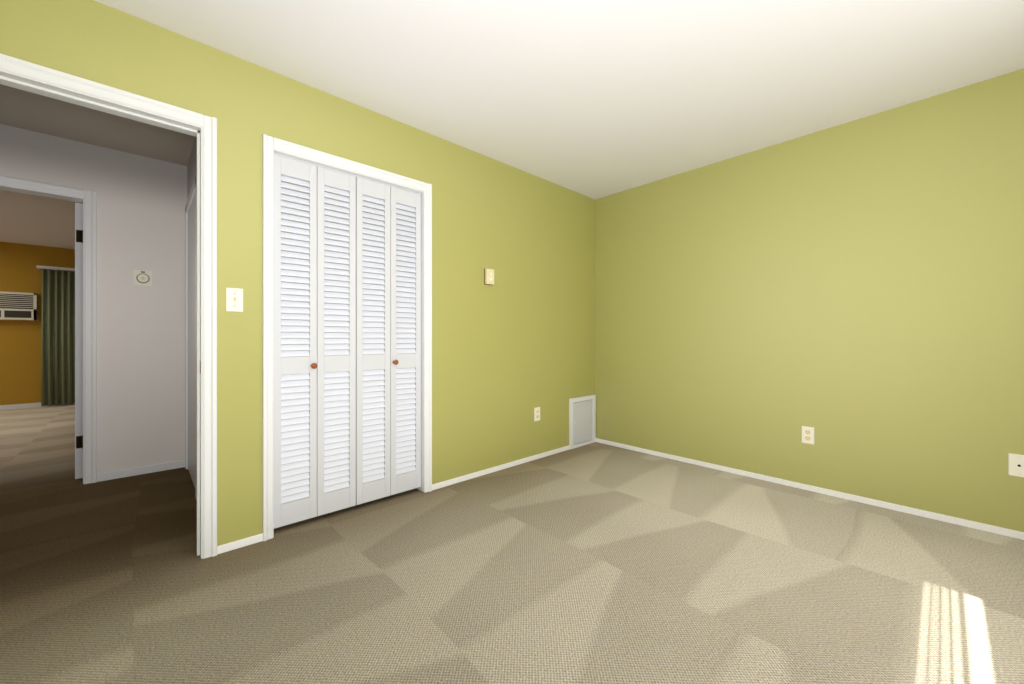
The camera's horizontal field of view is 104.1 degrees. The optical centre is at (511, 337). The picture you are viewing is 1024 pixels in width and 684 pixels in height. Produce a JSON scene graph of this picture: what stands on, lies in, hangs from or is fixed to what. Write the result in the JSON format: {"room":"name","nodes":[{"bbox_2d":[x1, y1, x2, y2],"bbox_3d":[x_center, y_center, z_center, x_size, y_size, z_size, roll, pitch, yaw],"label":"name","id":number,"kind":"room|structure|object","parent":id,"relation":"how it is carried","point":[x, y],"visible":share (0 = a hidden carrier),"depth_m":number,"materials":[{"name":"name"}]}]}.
{"room":"empty bedroom","nodes":[
{"label":"empty bedroom","id":0,"kind":"room"},
{"bbox_2d":[0,242,74,404],"bbox_3d":[-7.268,-0.176,6.008,6.240,2.440,0.120,0,0,-43],"label":"wall","id":1,"kind":"structure","parent":0,"point":[20,361],"depth_m":5.94,"materials":[{"name":"orange paint"}]},
{"bbox_2d":[0,291,37,319],"bbox_3d":[-7.344,-0.466,5.773,0.630,0.400,0.120,0,0,-43],"label":"air conditioner unit","id":2,"kind":"object","parent":1,"relation":"attached to","point":[18,306],"visible":1,"depth_m":5.83,"materials":[{"name":"beige plastic"}]},
{"bbox_2d":[0,402,72,409],"bbox_3d":[-7.223,1.010,5.959,6.000,0.068,0.012,0,0,-43],"label":"baseboard","id":3,"kind":"structure","parent":1,"relation":"attached to","point":[18,406],"depth_m":5.92,"materials":[{"name":"white paint"}]},
{"bbox_2d":[36,265,74,405],"bbox_3d":[-6.651,-0.029,6.402,1.240,2.105,0.120,0,0,-43],"label":"curtain","id":4,"kind":"object","parent":1,"relation":"hanging from","point":[57,335],"visible":0.46,"depth_m":6.11,"materials":[{"name":"fabric"}]},
{"bbox_2d":[0,124,186,473],"bbox_3d":[-3.288,-0.176,2.728,1.920,2.440,0.120,0,0,-43],"label":"wall","id":5,"kind":"structure","parent":0,"point":[141,202],"depth_m":3.02,"materials":[{"name":"grey paint"}]},
{"bbox_2d":[0,176,96,483],"bbox_3d":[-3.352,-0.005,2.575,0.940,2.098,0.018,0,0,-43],"label":"door frame","id":6,"kind":"structure","parent":5,"relation":"attached to","point":[90,336],"depth_m":2.87,"materials":[{"name":"white paint"}]},
{"bbox_2d":[75,203,82,478],"bbox_3d":[-3.441,0.021,3.223,0.048,2.021,0.812,0,0,-43],"label":"door","id":7,"kind":"structure","parent":5,"relation":"in","point":[78,340],"depth_m":2.93,"materials":[{"name":"grey paint"}]},
{"bbox_2d":[97,460,184,481],"bbox_3d":[-3.247,1.015,2.677,1.670,0.058,0.012,0,0,-43],"label":"baseboard","id":8,"kind":"structure","parent":5,"relation":"attached to","point":[105,476],"depth_m":3.05,"materials":[{"name":"white paint"}]},
{"bbox_2d":[134,269,151,285],"bbox_3d":[-2.822,-0.460,3.056,0.104,0.120,0.034,0,0,-43],"label":"thermostat","id":9,"kind":"object","parent":5,"relation":"attached to","point":[142,277],"depth_m":3.05,"materials":[{"name":"white plastic"}]},
{"bbox_2d":[187,137,195,199],"bbox_3d":[-2.024,-0.176,2.680,0.130,2.440,1.670,0,0,-43],"label":"wall","id":10,"kind":"structure","parent":0,"point":[191,170],"depth_m":2.98,"materials":[{"name":"grey paint"}]},
{"bbox_2d":[185,176,195,497],"bbox_3d":[-2.325,-0.006,2.898,0.016,2.100,0.880,0,0,-43],"label":"door frame","id":11,"kind":"structure","parent":10,"relation":"attached to","point":[190,336],"depth_m":3.00,"materials":[{"name":"white paint"}]},
{"bbox_2d":[0,0,594,545],"bbox_3d":[-0.770,-0.176,2.622,4.270,2.440,0.120,0,0,-43],"label":"wall","id":12,"kind":"structure","parent":0,"point":[512,346],"depth_m":2.73,"materials":[{"name":"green paint"}]},
{"bbox_2d":[0,53,216,558],"bbox_3d":[-1.805,-0.005,1.652,0.935,2.098,0.140,0,0,-43],"label":"door frame","id":13,"kind":"structure","parent":12,"relation":"attached to","point":[207,124],"depth_m":1.89,"materials":[{"name":"white paint"}]},
{"bbox_2d":[226,288,242,311],"bbox_3d":[-1.368,-0.188,1.973,0.070,0.115,0.019,0,0,-43],"label":"bedroom light switch","id":14,"kind":"object","parent":12,"relation":"attached to","point":[234,299],"visible":1,"depth_m":1.97,"materials":[{"name":"white plastic"}]},
{"bbox_2d":[262,134,431,540],"bbox_3d":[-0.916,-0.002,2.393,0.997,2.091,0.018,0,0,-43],"label":"trim","id":15,"kind":"structure","parent":12,"relation":"attached to","point":[270,144],"depth_m":2.08,"materials":[{"name":"white paint"}]},
{"bbox_2d":[274,153,420,528],"bbox_3d":[-0.940,0.014,2.416,0.889,2.000,0.066,0,0,-43],"label":"bifold door","id":16,"kind":"structure","parent":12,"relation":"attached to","point":[347,340],"depth_m":2.38,"materials":[{"name":"white paint"}]},
{"bbox_2d":[484,268,493,284],"bbox_3d":[-0.172,-0.470,3.069,0.080,0.120,0.037,0,0,-43],"label":"thermostat","id":17,"kind":"object","parent":12,"relation":"attached to","point":[488,276],"depth_m":3.05,"materials":[{"name":"beige plastic"}]},
{"bbox_2d":[432,445,569,489],"bbox_3d":[-0.006,1.025,3.240,1.489,0.038,0.012,0,0,-43],"label":"baseboard","id":18,"kind":"structure","parent":12,"relation":"attached to","point":[483,472],"depth_m":3.12,"materials":[{"name":"white paint"}]},
{"bbox_2d":[534,407,539,420],"bbox_3d":[0.219,0.657,3.451,0.070,0.115,0.009,0,0,-43],"label":"outlet","id":19,"kind":"object","parent":12,"relation":"attached to","point":[536,413],"visible":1,"depth_m":3.45,"materials":[{"name":"white plastic"}]},
{"bbox_2d":[569,395,595,449],"bbox_3d":[0.688,0.807,3.879,0.398,0.474,0.017,0,0,-43],"label":"air vent","id":20,"kind":"object","parent":12,"relation":"in","point":[582,421],"visible":1,"depth_m":3.87,"materials":[{"name":"white metal"}]},
{"bbox_2d":[0,404,1023,683],"bbox_3d":[-3.174,1.069,2.767,7.840,0.050,10.440,0,0,-43],"label":"floor","id":21,"kind":"structure","parent":0,"point":[594,562],"depth_m":1.69,"materials":[{"name":"beige carpet"}]},
{"bbox_2d":[0,0,1023,248],"bbox_3d":[-3.174,-1.421,2.767,7.840,0.050,10.440,0,0,-43],"label":"ceiling","id":22,"kind":"structure","parent":0,"point":[596,98],"depth_m":2.09,"materials":[{"name":"white paint"}]},
{"bbox_2d":[595,69,1023,531],"bbox_3d":[2.002,-0.176,2.860,0.120,2.440,3.540,0,0,-43],"label":"wall","id":23,"kind":"structure","parent":0,"point":[851,293],"depth_m":2.61,"materials":[{"name":"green paint"}]},
{"bbox_2d":[802,426,813,443],"bbox_3d":[2.027,0.666,2.738,0.009,0.115,0.070,0,0,-43],"label":"outlet","id":24,"kind":"object","parent":23,"relation":"attached to","point":[807,435],"visible":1,"depth_m":2.73,"materials":[{"name":"white plastic"}]},
{"bbox_2d":[596,438,1023,539],"bbox_3d":[1.942,1.025,2.824,0.015,0.038,3.270,0,0,-43],"label":"baseboard","id":25,"kind":"structure","parent":23,"relation":"attached to","point":[936,516],"depth_m":2.59,"materials":[{"name":"white paint"}]},
{"bbox_2d":[1008,453,1023,476],"bbox_3d":[2.638,0.664,2.079,0.009,0.115,0.070,0,0,-43],"label":"outlet","id":26,"kind":"object","parent":23,"relation":"attached to","point":[1015,464],"visible":1,"depth_m":2.08,"materials":[{"name":"white plastic"}]}
]}

